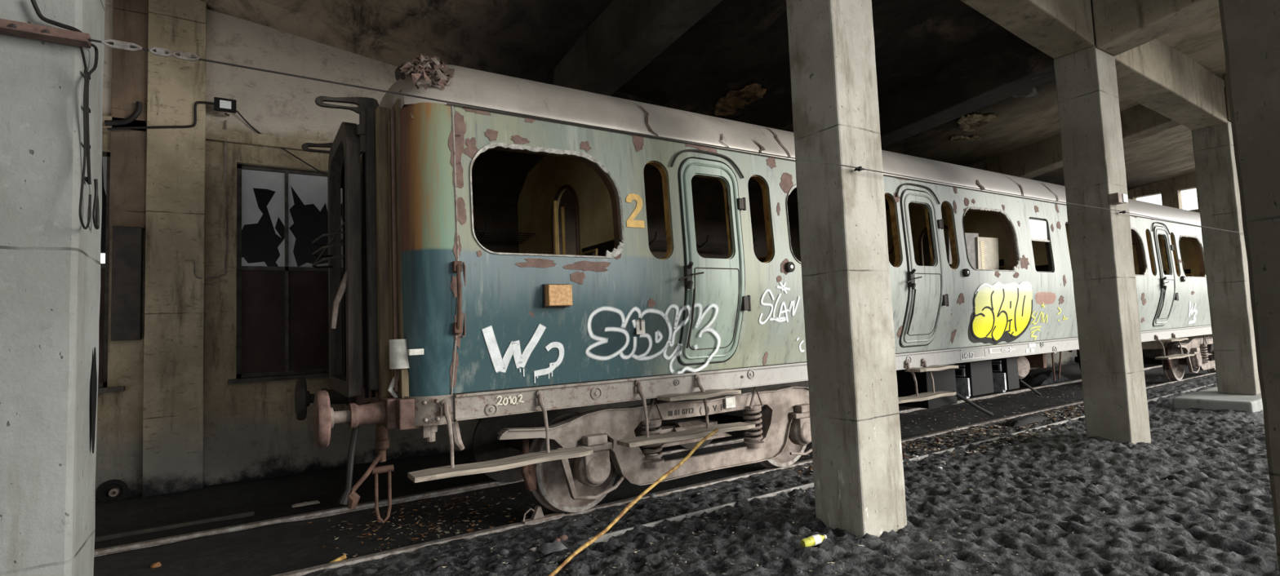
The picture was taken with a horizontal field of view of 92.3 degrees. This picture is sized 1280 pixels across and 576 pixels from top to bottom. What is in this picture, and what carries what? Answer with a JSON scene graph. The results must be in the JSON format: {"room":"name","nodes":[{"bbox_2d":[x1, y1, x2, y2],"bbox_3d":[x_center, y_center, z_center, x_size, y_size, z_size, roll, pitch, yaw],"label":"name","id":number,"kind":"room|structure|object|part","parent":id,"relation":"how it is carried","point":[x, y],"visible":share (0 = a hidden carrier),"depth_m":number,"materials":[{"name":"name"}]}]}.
{"room":"abandoned train depot","nodes":[
{"label":"abandoned train depot","id":0,"kind":"room"},
{"bbox_2d":[100,158,342,266],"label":"window","id":1,"kind":"structure","parent":0,"point":[260,242],"depth_m":10.43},
{"bbox_2d":[95,0,1078,502],"bbox_3d":[1.532,-0.638,11.734,33.300,7.200,0.300,0,-5,-33],"label":"wall","id":2,"kind":"structure","parent":0,"point":[253,430],"depth_m":7.48,"materials":[{"name":"paint"}]},
{"bbox_2d":[97,151,124,393],"bbox_3d":[-6.395,-0.203,6.432,1.590,2.670,0.260,0,-5,-33],"label":"window","id":3,"kind":"structure","parent":2,"relation":"in","point":[104,268],"depth_m":6.79,"materials":[{"name":"metal"}]},
{"bbox_3d":[-6.052,0.413,6.710,0.370,1.290,0.020,0,-5,-33],"label":"panel","id":4,"kind":"part","parent":3,"relation":"part of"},
{"bbox_3d":[-6.106,-0.882,6.798,0.370,1.230,0.006,0,-5,-33],"label":"broken pane","id":5,"kind":"part","parent":3,"relation":"part of","materials":[{"name":"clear glass"}]},
{"bbox_3d":[-6.331,1.101,6.329,1.590,0.050,0.220,0,-5,-33],"label":"sill","id":6,"kind":"part","parent":3,"relation":"part of","materials":[{"name":"concrete"}]},
{"bbox_2d":[96,479,128,502],"bbox_3d":[-5.667,2.193,6.591,0.257,0.257,0.090,0,-5,-33],"label":"wheel","id":7,"kind":"object","parent":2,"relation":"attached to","point":[111,490],"visible":0.98,"depth_m":6.60,"materials":[{"name":"rubber"}]},
{"bbox_2d":[104,101,142,125],"bbox_3d":[-5.757,-1.943,6.849,0.321,0.307,0.060,0,-5,-33],"label":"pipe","id":8,"kind":"object","parent":2,"relation":"attached to","point":[136,113],"visible":1,"depth_m":6.86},
{"bbox_2d":[111,226,143,341],"bbox_3d":[-5.654,-0.050,6.777,0.250,1.250,0.140,0,-5,-33],"label":"wall panel","id":9,"kind":"object","parent":2,"relation":"attached to","point":[126,296],"visible":1,"depth_m":6.72,"materials":[{"name":"metal"}]},
{"bbox_2d":[109,0,148,229],"bbox_3d":[-5.777,-2.464,6.968,0.320,3.600,0.060,0,-5,-33],"label":"trim","id":10,"kind":"structure","parent":2,"relation":"attached to","point":[128,148],"depth_m":6.91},
{"bbox_2d":[106,101,213,130],"bbox_3d":[-5.439,-1.963,7.009,0.970,0.468,0.028,0,-5,-33],"label":"cable","id":11,"kind":"object","parent":2,"relation":"attached to","point":[193,125],"visible":1,"depth_m":7.03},
{"bbox_2d":[142,0,206,497],"bbox_3d":[-5.321,-0.522,7.047,0.540,6.902,0.120,0,-5,-33],"label":"pillar","id":12,"kind":"structure","parent":2,"relation":"attached to","point":[173,408],"depth_m":6.99,"materials":[{"name":"concrete"}]},
{"bbox_2d":[185,120,226,279],"bbox_3d":[-5.085,-1.067,7.216,0.055,1.941,0.412,-5,-5,37],"label":"cable","id":13,"kind":"object","parent":2,"relation":"attached to","point":[225,121],"visible":1,"depth_m":7.35,"materials":[{"name":"metal"}]},
{"bbox_2d":[102,115,332,153],"bbox_3d":[-5.223,-1.835,7.268,4.500,0.140,0.060,0,-5,-33],"label":"trim","id":14,"kind":"structure","parent":2,"relation":"attached to","point":[211,134],"depth_m":7.54,"materials":[{"name":"paint"}]},
{"bbox_2d":[213,97,236,116],"bbox_3d":[-4.974,-2.158,7.372,0.220,0.175,0.212,0,-5,-33],"label":"floodlight","id":15,"kind":"object","parent":2,"relation":"attached to","point":[221,104],"visible":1,"depth_m":7.29,"materials":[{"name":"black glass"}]},
{"bbox_3d":[-4.918,-2.176,7.289,0.115,0.095,0.008,0,-5,-33],"label":"glass","id":16,"kind":"part","parent":15,"relation":"part of","materials":[{"name":"white"}]},
{"bbox_2d":[236,110,328,177],"bbox_3d":[-4.349,-1.706,7.791,1.296,0.911,0.070,0,-4,-31],"label":"cable","id":17,"kind":"object","parent":2,"relation":"attached to","point":[237,112],"visible":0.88,"depth_m":7.74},
{"bbox_2d":[227,164,343,384],"bbox_3d":[-4.131,-0.198,7.893,1.920,2.670,0.260,0,-5,-33],"label":"window","id":18,"kind":"structure","parent":2,"relation":"in","point":[282,322],"depth_m":7.73,"materials":[{"name":"metal"}]},
{"bbox_3d":[-4.674,0.417,7.599,0.490,1.290,0.020,0,-5,-33],"label":"panel","id":19,"kind":"part","parent":18,"relation":"part of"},
{"bbox_3d":[-4.728,-0.879,7.688,0.490,1.230,0.006,0,-5,-33],"label":"broken pane","id":20,"kind":"part","parent":18,"relation":"part of","materials":[{"name":"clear glass"}]},
{"bbox_3d":[-4.067,1.107,7.790,1.920,0.050,0.220,0,-5,-33],"label":"sill","id":21,"kind":"part","parent":18,"relation":"part of","materials":[{"name":"concrete"}]},
{"bbox_3d":[-4.270,-0.878,7.983,0.520,1.230,0.006,0,-5,-33],"label":"broken pane","id":22,"kind":"part","parent":18,"relation":"part of","materials":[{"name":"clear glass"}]},
{"bbox_3d":[-4.216,0.418,7.895,0.520,1.290,0.020,0,-5,-33],"label":"panel","id":23,"kind":"part","parent":18,"relation":"part of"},
{"bbox_3d":[-3.783,-0.877,8.298,0.560,1.230,0.006,0,-5,-33],"label":"broken pane","id":24,"kind":"part","parent":18,"relation":"part of","materials":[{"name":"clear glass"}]},
{"bbox_3d":[-3.729,0.419,8.209,0.560,1.290,0.020,0,-5,-33],"label":"panel","id":25,"kind":"part","parent":18,"relation":"part of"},
{"bbox_2d":[198,0,666,107],"bbox_3d":[3.652,-3.109,12.794,24.000,2.036,0.600,0,-5,-33],"label":"ceiling beam","id":26,"kind":"structure","parent":2,"relation":"attached to","point":[363,28],"depth_m":8.11,"materials":[{"name":"concrete"}]},
{"bbox_2d":[967,104,1181,178],"bbox_3d":[8.402,-2.782,13.085,0.500,1.494,5.200,0,-5,-33],"label":"concrete beam","id":27,"kind":"structure","parent":2,"relation":"attached to","point":[1139,122],"depth_m":12.64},
{"bbox_2d":[93,363,1279,575],"bbox_3d":[7.718,2.017,9.185,28.939,0.390,10.350,0,-5,-33],"label":"floor","id":28,"kind":"structure","parent":0,"point":[1216,520],"depth_m":5.36,"materials":[{"name":"gravel"}]},
{"bbox_2d":[0,0,105,575],"bbox_3d":[-2.542,-1.414,2.459,0.557,6.950,0.477,0,-5,-33],"label":"concrete column","id":29,"kind":"structure","parent":28,"relation":"on","point":[50,264],"depth_m":2.27,"materials":[{"name":"concrete"}]},
{"bbox_2d":[0,18,91,48],"bbox_3d":[-2.455,-0.957,2.147,0.800,0.046,0.065,0,-5,-33],"label":"bracket","id":30,"kind":"object","parent":29,"relation":"attached to","point":[11,28],"visible":0.99,"depth_m":2.29,"materials":[{"name":"metal"}]},
{"bbox_2d":[30,0,90,42],"bbox_3d":[-2.195,-1.018,2.330,0.177,0.139,0.016,0,-5,-33],"label":"cable","id":31,"kind":"object","parent":30,"relation":"attached to","point":[33,2],"visible":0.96,"depth_m":2.31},
{"bbox_2d":[88,38,1243,233],"bbox_3d":[4.195,-0.924,6.412,15.000,0.025,0.048,0,-5,-33],"label":"wire","id":32,"kind":"object","parent":30,"relation":"attached to","point":[90,40],"visible":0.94,"depth_m":3.36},
{"bbox_2d":[101,39,199,61],"bbox_3d":[-1.944,-0.947,2.450,0.310,0.031,0.020,0,-5,-33],"label":"turnbuckle","id":33,"kind":"object","parent":32,"relation":"attached to","point":[120,45],"visible":1,"depth_m":2.45,"materials":[{"name":"metal"}]},
{"bbox_2d":[79,45,91,229],"bbox_3d":[-2.104,-0.555,2.331,0.008,0.664,0.214,0,-5,-33],"label":"hanging cable","id":34,"kind":"object","parent":29,"relation":"hanging from","point":[81,46],"visible":1,"depth_m":2.32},
{"bbox_2d":[85,43,98,184],"bbox_3d":[-2.161,-0.693,2.420,0.011,0.582,0.175,0,-5,-33],"label":"cable","id":35,"kind":"object","parent":29,"relation":"attached to","point":[96,54],"visible":0.88,"depth_m":2.37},
{"bbox_2d":[91,347,97,453],"bbox_3d":[-2.270,0.466,2.555,0.004,0.437,0.088,0,-5,-33],"label":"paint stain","id":36,"kind":"object","parent":29,"relation":"attached to","point":[94,380],"visible":1,"depth_m":2.55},
{"bbox_2d":[92,178,99,229],"bbox_3d":[-2.219,-0.342,2.507,0.010,0.202,0.087,0,-5,-33],"label":"cable","id":37,"kind":"object","parent":29,"relation":"attached to","point":[95,211],"visible":1,"depth_m":2.50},
{"bbox_2d":[150,561,161,568],"bbox_3d":[-3.770,2.160,4.785,0.068,0.044,0.060,0,-5,-33],"label":"chip","id":38,"kind":"object","parent":28,"relation":"on","point":[158,564],"visible":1,"depth_m":4.77,"materials":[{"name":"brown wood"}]},
{"bbox_2d":[94,511,254,542],"bbox_3d":[-5.273,2.362,5.487,3.100,0.140,0.060,0,-5,-33],"label":"drain edge","id":39,"kind":"object","parent":28,"relation":"on","point":[106,537],"visible":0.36,"depth_m":5.95,"materials":[{"name":"concrete"}]},
{"bbox_2d":[291,500,319,507],"bbox_3d":[-3.603,2.320,6.624,0.268,0.019,0.155,0,-5,-33],"label":"paper scrap","id":40,"kind":"object","parent":28,"relation":"on","point":[304,504],"visible":1,"depth_m":6.60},
{"bbox_2d":[328,554,346,563],"bbox_3d":[-2.394,2.098,4.567,0.390,0.156,0.032,0,-4,-29],"label":"wooden stick","id":41,"kind":"object","parent":28,"relation":"on","point":[344,557],"visible":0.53,"depth_m":4.63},
{"bbox_2d":[307,485,547,556],"bbox_3d":[-1.743,2.151,5.927,2.501,0.044,1.390,0,-5,-33],"label":"leaf litter","id":42,"kind":"object","parent":28,"relation":"on","point":[420,501],"visible":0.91,"depth_m":5.65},
{"bbox_2d":[499,549,508,555],"bbox_3d":[-1.032,2.008,4.670,0.068,0.044,0.060,0,-5,-33],"label":"chip","id":43,"kind":"object","parent":28,"relation":"on","point":[503,552],"visible":1,"depth_m":4.65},
{"bbox_2d":[529,547,537,551],"bbox_3d":[-0.824,2.032,4.754,0.068,0.044,0.060,0,-5,-33],"label":"chip","id":44,"kind":"object","parent":28,"relation":"on","point":[534,549],"visible":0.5,"depth_m":4.74,"materials":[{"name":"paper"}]},
{"bbox_2d":[535,540,567,554],"bbox_3d":[-0.672,1.970,4.697,0.211,0.042,0.178,0,-5,-33],"label":"shard","id":45,"kind":"object","parent":28,"relation":"on","point":[546,548],"visible":1,"depth_m":4.66,"materials":[{"name":"stone"}]},
{"bbox_2d":[553,537,560,542],"bbox_3d":[-0.664,2.023,4.922,0.059,0.038,0.050,0,-5,-33],"label":"chip","id":46,"kind":"object","parent":28,"relation":"on","point":[557,540],"visible":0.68,"depth_m":4.91,"materials":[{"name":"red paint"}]},
{"bbox_2d":[558,534,568,540],"bbox_3d":[-0.625,2.029,4.989,0.077,0.050,0.070,0,-5,-33],"label":"chip","id":47,"kind":"object","parent":28,"relation":"on","point":[563,537],"visible":0.9,"depth_m":4.97,"materials":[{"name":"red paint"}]},
{"bbox_2d":[93,364,1162,557],"bbox_3d":[5.391,2.263,11.462,29.500,0.140,0.120,0,-5,-33],"label":"rail","id":48,"kind":"object","parent":28,"relation":"on","point":[101,552],"visible":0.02,"depth_m":6.13,"materials":[{"name":"metal"}]},
{"bbox_2d":[547,428,718,575],"bbox_3d":[0.019,1.621,4.797,1.926,0.773,0.033,1,-5,-44],"label":"stick","id":49,"kind":"object","parent":28,"relation":"on","point":[635,500],"visible":1,"depth_m":4.67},
{"bbox_2d":[271,372,1215,575],"bbox_3d":[6.283,2.136,10.080,29.500,0.140,0.120,0,-5,-33],"label":"rail","id":50,"kind":"object","parent":28,"relation":"on","point":[411,548],"visible":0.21,"depth_m":5.67,"materials":[{"name":"metal"}]},
{"bbox_2d":[521,505,564,524],"bbox_3d":[-0.863,1.990,5.455,0.387,0.122,0.080,0,-5,-33],"label":"chock","id":51,"kind":"object","parent":50,"relation":"on","point":[537,515],"visible":1,"depth_m":5.41,"materials":[{"name":"metal"}]},
{"bbox_3d":[-0.974,1.980,5.373,0.111,0.104,0.016,0,-5,-33],"label":"loop handle","id":52,"kind":"part","parent":51,"relation":"part of","materials":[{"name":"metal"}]},
{"bbox_2d":[294,53,1215,523],"bbox_3d":[5.987,0.075,10.939,21.075,4.165,3.060,0,-5,-33],"label":"coach","id":53,"kind":"object","parent":50,"relation":"on","point":[501,270],"visible":0.79,"depth_m":5.79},
{"bbox_3d":[-2.925,-0.226,6.155,0.080,2.300,0.120,0,-5,-33],"label":"gangway post","id":54,"kind":"part","parent":53,"relation":"part of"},
{"bbox_3d":[-2.659,-0.230,5.503,0.100,2.300,1.340,0,-5,-33],"label":"gangway frame","id":55,"kind":"part","parent":53,"relation":"part of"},
{"bbox_3d":[-2.946,1.100,6.330,0.120,0.220,0.300,0,-5,-33],"label":"plate","id":56,"kind":"part","parent":53,"relation":"part of","materials":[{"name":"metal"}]},
{"bbox_3d":[-2.451,-0.179,5.633,0.010,2.000,1.060,0,-5,-33],"label":"gangway door","id":57,"kind":"part","parent":53,"relation":"part of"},
{"bbox_3d":[-2.179,-0.333,4.999,0.080,2.300,0.120,0,-5,-33],"label":"gangway post","id":58,"kind":"part","parent":53,"relation":"part of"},
{"bbox_3d":[-2.047,-0.278,4.924,0.100,2.370,0.100,0,-5,-33],"label":"post","id":59,"kind":"part","parent":53,"relation":"part of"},
{"bbox_3d":[-1.907,0.952,4.722,0.120,0.220,0.300,0,-5,-33],"label":"plate","id":60,"kind":"part","parent":53,"relation":"part of","materials":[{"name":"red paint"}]},
{"bbox_2d":[395,61,411,80],"bbox_3d":[-2.010,-1.856,5.374,0.142,0.230,0.219,-5,-5,36],"label":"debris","id":61,"kind":"object","parent":53,"relation":"attached to","point":[397,76],"depth_m":5.30,"materials":[{"name":"metal"}]},
{"bbox_3d":[-1.630,-0.288,4.684,0.320,2.215,0.436,0,-5,-33],"label":"corner panel","id":62,"kind":"part","parent":53,"relation":"part of","materials":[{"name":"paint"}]},
{"bbox_3d":[-1.354,0.076,4.572,0.042,0.551,0.147,0,-4,-28],"label":"handrail","id":63,"kind":"part","parent":53,"relation":"part of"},
{"bbox_3d":[-1.003,1.317,4.628,1.380,0.048,0.240,0,-5,-33],"label":"footboard","id":64,"kind":"part","parent":53,"relation":"part of","materials":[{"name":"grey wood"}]},
{"bbox_2d":[542,284,569,307],"bbox_3d":[-0.682,0.064,5.005,0.230,0.190,0.030,0,-5,-33],"label":"lamp","id":65,"kind":"object","parent":53,"relation":"attached to","point":[544,299],"depth_m":4.94,"materials":[{"name":"metal"}]},
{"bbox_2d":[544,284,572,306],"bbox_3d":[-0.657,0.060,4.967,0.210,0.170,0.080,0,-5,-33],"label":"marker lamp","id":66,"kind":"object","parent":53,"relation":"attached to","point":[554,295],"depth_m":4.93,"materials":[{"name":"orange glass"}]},
{"bbox_3d":[-0.792,-0.151,6.630,0.044,1.942,0.624,0,-5,-33],"label":"door frame","id":67,"kind":"part","parent":53,"relation":"part of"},
{"bbox_3d":[-0.646,0.071,5.815,0.154,0.740,0.850,0,-5,-33],"label":"backrest","id":68,"kind":"part","parent":53,"relation":"part of","materials":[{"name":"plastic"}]},
{"bbox_3d":[0.101,1.252,5.776,0.200,0.040,0.200,0,-5,-33],"label":"spring seat","id":69,"kind":"part","parent":53,"relation":"part of","materials":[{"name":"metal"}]},
{"bbox_3d":[0.117,1.635,5.751,0.220,0.050,0.220,0,-5,-33],"label":"spring seat","id":70,"kind":"part","parent":53,"relation":"part of","materials":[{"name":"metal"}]},
{"bbox_3d":[0.459,1.321,5.571,1.420,0.048,0.240,0,-5,-33],"label":"footboard","id":71,"kind":"part","parent":53,"relation":"part of","materials":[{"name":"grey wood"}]},
{"bbox_3d":[0.461,-0.116,5.702,0.283,0.258,0.102,0,-5,-33],"label":"handle","id":72,"kind":"part","parent":53,"relation":"part of","materials":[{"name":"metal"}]},
{"bbox_3d":[0.479,0.289,5.773,0.022,0.555,0.167,0,-5,-35],"label":"grab rail","id":73,"kind":"part","parent":53,"relation":"part of","materials":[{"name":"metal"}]},
{"bbox_3d":[0.667,-1.232,6.033,0.917,0.231,0.039,0,-5,-33],"label":"drip rail","id":74,"kind":"part","parent":53,"relation":"part of","materials":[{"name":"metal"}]},
{"bbox_3d":[0.668,-0.264,6.038,0.710,1.970,0.258,0,-5,-33],"label":"door","id":75,"kind":"part","parent":53,"relation":"part of","materials":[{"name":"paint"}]},
{"bbox_3d":[0.682,-0.691,6.036,0.490,0.840,0.096,0,-5,-33],"label":"window trim","id":76,"kind":"part","parent":53,"relation":"part of","materials":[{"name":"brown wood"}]},
{"bbox_3d":[0.686,-0.266,6.009,0.644,1.896,0.221,0,-5,-33],"label":"moulding","id":77,"kind":"part","parent":53,"relation":"part of","materials":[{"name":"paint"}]},
{"bbox_3d":[0.916,1.162,6.269,0.130,0.120,0.030,0,-5,-33],"label":"plate","id":78,"kind":"part","parent":53,"relation":"part of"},
{"bbox_3d":[1.177,1.254,6.470,0.200,0.040,0.200,0,-5,-33],"label":"spring seat","id":79,"kind":"part","parent":53,"relation":"part of","materials":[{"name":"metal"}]},
{"bbox_3d":[1.192,1.638,6.445,0.220,0.050,0.220,0,-5,-33],"label":"spring seat","id":80,"kind":"part","parent":53,"relation":"part of","materials":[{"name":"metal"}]},
{"bbox_3d":[3.377,0.296,7.644,0.022,0.555,0.167,0,-5,-35],"label":"grab rail","id":81,"kind":"part","parent":53,"relation":"part of","materials":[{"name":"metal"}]},
{"bbox_3d":[3.360,-0.108,7.573,0.283,0.258,0.102,0,-5,-33],"label":"handle","id":82,"kind":"part","parent":53,"relation":"part of","materials":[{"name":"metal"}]},
{"bbox_3d":[3.574,-1.225,7.910,0.937,0.231,0.039,0,-5,-33],"label":"drip rail","id":83,"kind":"part","parent":53,"relation":"part of","materials":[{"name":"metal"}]},
{"bbox_3d":[3.589,-0.683,7.912,0.510,0.840,0.096,0,-5,-33],"label":"window trim","id":84,"kind":"part","parent":53,"relation":"part of","materials":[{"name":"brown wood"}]},
{"bbox_3d":[3.575,-0.257,7.914,0.730,1.970,0.258,0,-5,-33],"label":"door","id":85,"kind":"part","parent":53,"relation":"part of","materials":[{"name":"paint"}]},
{"bbox_3d":[3.593,-0.259,7.885,0.664,1.896,0.221,0,-5,-33],"label":"moulding","id":86,"kind":"part","parent":53,"relation":"part of","materials":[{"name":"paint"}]},
{"bbox_3d":[3.392,1.328,7.464,1.300,0.048,0.240,0,-5,-33],"label":"footboard","id":87,"kind":"part","parent":53,"relation":"part of","materials":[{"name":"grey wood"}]},
{"bbox_3d":[5.064,-0.137,10.410,0.044,1.942,0.624,0,-5,-33],"label":"door frame","id":88,"kind":"part","parent":53,"relation":"part of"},
{"bbox_2d":[946,232,978,269],"bbox_3d":[4.712,-0.380,8.944,0.730,0.860,0.057,-1,-4,-25],"label":"panel","id":89,"kind":"object","parent":53,"relation":"in","point":[970,237],"visible":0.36,"depth_m":9.01,"materials":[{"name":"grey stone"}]},
{"bbox_2d":[975,236,999,270],"bbox_3d":[5.177,-0.355,9.147,0.584,0.800,0.039,0,-4,-28],"label":"vent panel","id":90,"kind":"object","parent":53,"relation":"in","point":[987,248],"visible":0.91,"depth_m":9.14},
{"bbox_3d":[5.172,0.902,8.817,2.050,0.135,0.006,0,-5,-33],"label":"stencil frame","id":91,"kind":"part","parent":53,"relation":"part of","materials":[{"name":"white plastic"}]},
{"bbox_3d":[6.242,-0.897,9.630,0.610,0.340,0.040,0,-5,-33],"label":"dropped pane","id":92,"kind":"part","parent":53,"relation":"part of","materials":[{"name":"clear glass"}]},
{"bbox_3d":[6.680,1.251,9.929,0.026,0.480,0.030,0,-5,-33],"label":"brake rod","id":93,"kind":"part","parent":53,"relation":"part of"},
{"bbox_3d":[6.869,1.252,10.051,0.175,0.488,0.030,0,-5,-33],"label":"brake rod","id":94,"kind":"part","parent":53,"relation":"part of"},
{"bbox_3d":[10.467,-1.208,12.359,0.927,0.231,0.039,0,-5,-33],"label":"drip rail","id":95,"kind":"part","parent":53,"relation":"part of","materials":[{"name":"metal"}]},
{"bbox_3d":[10.275,0.313,12.097,0.022,0.555,0.167,0,-5,-35],"label":"grab rail","id":96,"kind":"part","parent":53,"relation":"part of","materials":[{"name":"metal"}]},
{"bbox_3d":[10.483,-0.667,12.362,0.500,0.840,0.096,0,-5,-33],"label":"window trim","id":97,"kind":"part","parent":53,"relation":"part of","materials":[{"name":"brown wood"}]},
{"bbox_3d":[10.468,-0.240,12.364,0.720,1.970,0.258,0,-5,-33],"label":"door","id":98,"kind":"part","parent":53,"relation":"part of","materials":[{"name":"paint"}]},
{"bbox_3d":[10.258,-0.092,12.025,0.283,0.258,0.102,0,-5,-33],"label":"handle","id":99,"kind":"part","parent":53,"relation":"part of","materials":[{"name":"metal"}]},
{"bbox_3d":[10.487,-0.242,12.335,0.654,1.896,0.221,0,-5,-33],"label":"moulding","id":100,"kind":"part","parent":53,"relation":"part of","materials":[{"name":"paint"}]},
{"bbox_3d":[10.533,1.345,12.074,1.400,0.048,0.240,0,-5,-33],"label":"footboard","id":101,"kind":"part","parent":53,"relation":"part of","materials":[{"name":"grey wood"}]},
{"bbox_2d":[800,533,826,547],"bbox_3d":[1.261,1.827,4.446,0.213,0.075,0.069,-1,-4,-23],"label":"plastic bottle","id":102,"kind":"object","parent":28,"relation":"on","point":[812,540],"visible":0.99,"depth_m":4.42,"materials":[{"name":"plastic"}]},
{"bbox_2d":[428,422,1249,575],"bbox_3d":[2.874,1.921,6.039,9.027,0.215,2.927,0,-5,-33],"label":"gravel","id":103,"kind":"object","parent":28,"relation":"on","point":[620,564],"visible":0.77,"depth_m":4.96,"materials":[{"name":"gravel"}]},
{"bbox_2d":[786,0,906,538],"bbox_3d":[1.659,-1.105,5.142,0.548,6.350,0.477,0,-5,-33],"label":"concrete column","id":104,"kind":"structure","parent":28,"relation":"on","point":[859,480],"depth_m":4.90,"materials":[{"name":"concrete"}]},
{"bbox_2d":[552,0,722,96],"bbox_3d":[0.030,-3.481,7.720,0.510,1.456,5.240,0,-5,-33],"label":"concrete beam","id":105,"kind":"structure","parent":104,"relation":"on","point":[628,35],"depth_m":7.82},
{"bbox_2d":[853,166,864,171],"bbox_3d":[1.716,-0.934,4.832,0.100,0.036,0.066,0,-5,-33],"label":"insulator","id":106,"kind":"object","parent":104,"relation":"attached to","point":[859,168],"visible":1,"depth_m":4.81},
{"bbox_2d":[960,0,1094,58],"bbox_3d":[3.621,-3.572,6.620,4.350,1.209,0.480,0,-5,-33],"label":"concrete beam","id":107,"kind":"structure","parent":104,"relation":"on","point":[1058,28],"depth_m":7.23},
{"bbox_2d":[587,383,1213,542],"bbox_3d":[9.125,2.073,11.026,22.700,0.130,0.030,0,-5,-33],"label":"kerb","id":108,"kind":"object","parent":28,"relation":"on","point":[606,536],"visible":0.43,"depth_m":5.91,"materials":[{"name":"concrete"}]},
{"bbox_2d":[788,403,1084,475],"bbox_3d":[5.103,2.058,8.864,7.838,0.135,0.673,0,-5,-33],"label":"leaf litter","id":109,"kind":"object","parent":28,"relation":"on","point":[1071,407],"visible":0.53,"depth_m":8.59,"materials":[{"name":"plant"}]},
{"bbox_2d":[725,376,1168,462],"bbox_3d":[7.082,2.172,11.598,13.476,0.042,1.461,0,-5,-33],"label":"leaf litter","id":110,"kind":"object","parent":28,"relation":"on","point":[1157,376],"visible":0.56,"depth_m":11.02,"materials":[{"name":"plant"}]},
{"bbox_2d":[905,426,1070,465],"bbox_3d":[4.792,1.978,8.007,4.173,0.159,0.786,0,-5,-33],"label":"leaf litter","id":111,"kind":"object","parent":28,"relation":"on","point":[1027,432],"visible":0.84,"depth_m":7.86,"materials":[{"name":"plant"}]},
{"bbox_2d":[999,413,1048,427],"bbox_3d":[5.855,1.987,9.336,1.199,0.089,0.276,0,-5,-33],"label":"rag","id":112,"kind":"object","parent":28,"relation":"on","point":[1030,419],"visible":1,"depth_m":9.20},
{"bbox_2d":[1019,369,1072,386],"bbox_3d":[9.939,2.178,15.059,1.968,0.326,0.776,0,-5,-33],"label":"plastic sheet","id":113,"kind":"object","parent":28,"relation":"on","point":[1042,378],"visible":0.75,"depth_m":14.77,"materials":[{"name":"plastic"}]},
{"bbox_2d":[1053,44,1151,444],"bbox_3d":[5.820,-0.459,7.747,0.587,5.070,0.477,0,-5,-33],"label":"concrete column","id":114,"kind":"structure","parent":28,"relation":"on","point":[1115,402],"depth_m":7.57,"materials":[{"name":"concrete"}]},
{"bbox_2d":[878,31,1055,148],"bbox_3d":[4.151,-2.879,10.313,0.550,1.227,5.260,0,-5,-33],"label":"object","id":115,"kind":"structure","parent":114,"relation":"on","point":[1005,66],"depth_m":8.99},
{"bbox_2d":[1108,192,1128,204],"bbox_3d":[5.788,-1.078,7.434,0.240,0.120,0.115,0,-5,-33],"label":"wall lamp","id":116,"kind":"object","parent":114,"relation":"attached to","point":[1117,198],"visible":1,"depth_m":7.38,"materials":[{"name":"metal"}]},
{"bbox_2d":[1092,0,1219,56],"bbox_3d":[7.048,-3.793,5.839,0.560,1.328,4.570,0,-5,-33],"label":"concrete beam","id":117,"kind":"structure","parent":114,"relation":"on","point":[1121,26],"depth_m":7.28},
{"bbox_2d":[1172,386,1262,412],"bbox_3d":[10.993,2.010,10.990,4.600,0.460,0.970,0,-5,-33],"label":"concrete plinth","id":118,"kind":"object","parent":28,"relation":"on","point":[1210,398],"visible":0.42,"depth_m":9.85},
{"bbox_2d":[1191,120,1261,395],"bbox_3d":[10.055,-0.516,10.516,0.508,4.590,0.487,0,-5,-33],"label":"concrete column","id":119,"kind":"structure","parent":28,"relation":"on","point":[1226,266],"depth_m":10.35,"materials":[{"name":"concrete"}]},
{"bbox_2d":[1091,13,1227,130],"bbox_3d":[7.842,-3.223,9.326,4.520,0.930,0.460,0,-5,-33],"label":"concrete beam","id":120,"kind":"structure","parent":119,"relation":"on","point":[1154,75],"depth_m":9.25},
{"bbox_2d":[1223,74,1231,120],"bbox_3d":[11.306,-3.673,8.589,0.500,1.346,4.590,0,-5,-33],"label":"concrete beam","id":121,"kind":"structure","parent":119,"relation":"on","point":[1224,75],"depth_m":10.34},
{"bbox_2d":[1223,87,1231,122],"bbox_3d":[14.146,-3.166,13.409,9.500,0.852,0.490,0,-5,-33],"label":"concrete beam","id":122,"kind":"structure","parent":119,"relation":"on","point":[1224,87],"depth_m":10.72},
{"bbox_2d":[1218,0,1279,574],"bbox_3d":[3.115,-1.464,2.887,0.548,6.650,0.487,0,-5,-33],"label":"concrete column","id":123,"kind":"structure","parent":28,"relation":"on","point":[1251,28],"depth_m":2.81,"materials":[{"name":"concrete"}]},
{"bbox_2d":[365,0,1226,191],"bbox_3d":[4.507,-4.481,7.324,33.500,3.223,11.500,0,-5,-33],"label":"ceiling","id":124,"kind":"structure","parent":0,"point":[737,44],"depth_m":9.02,"materials":[{"name":"concrete"}]},
{"bbox_2d":[714,83,766,116],"bbox_3d":[1.597,-3.087,10.128,0.550,0.175,1.102,0,-5,-33],"label":"plaster patch","id":125,"kind":"object","parent":124,"relation":"attached to","point":[727,105],"visible":1,"depth_m":10.05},
{"bbox_2d":[950,135,980,142],"bbox_3d":[6.321,-2.908,11.968,0.741,0.072,0.253,-1,-4,-17],"label":"plaster patch","id":126,"kind":"object","parent":124,"relation":"attached to","point":[957,138],"visible":1,"depth_m":11.94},
{"bbox_2d":[956,114,999,132],"bbox_3d":[6.048,-3.008,11.108,0.855,0.098,0.647,0,-5,-33],"label":"plaster patch","id":127,"kind":"object","parent":124,"relation":"attached to","point":[972,122],"visible":1,"depth_m":11.05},
{"bbox_2d":[1011,87,1038,97],"bbox_3d":[5.856,-3.239,9.787,1.601,0.126,0.513,0,-5,-33],"label":"plaster patch","id":128,"kind":"object","parent":124,"relation":"attached to","point":[1033,91],"visible":0.12,"depth_m":10.10,"materials":[{"name":"grey stone"}]},
{"bbox_2d":[1127,172,1212,359],"bbox_3d":[16.375,-0.594,19.165,0.300,6.900,3.900,0,-5,-33],"label":"wall","id":129,"kind":"structure","parent":0,"point":[1171,189],"depth_m":18.97,"materials":[{"name":"concrete"}]}
]}

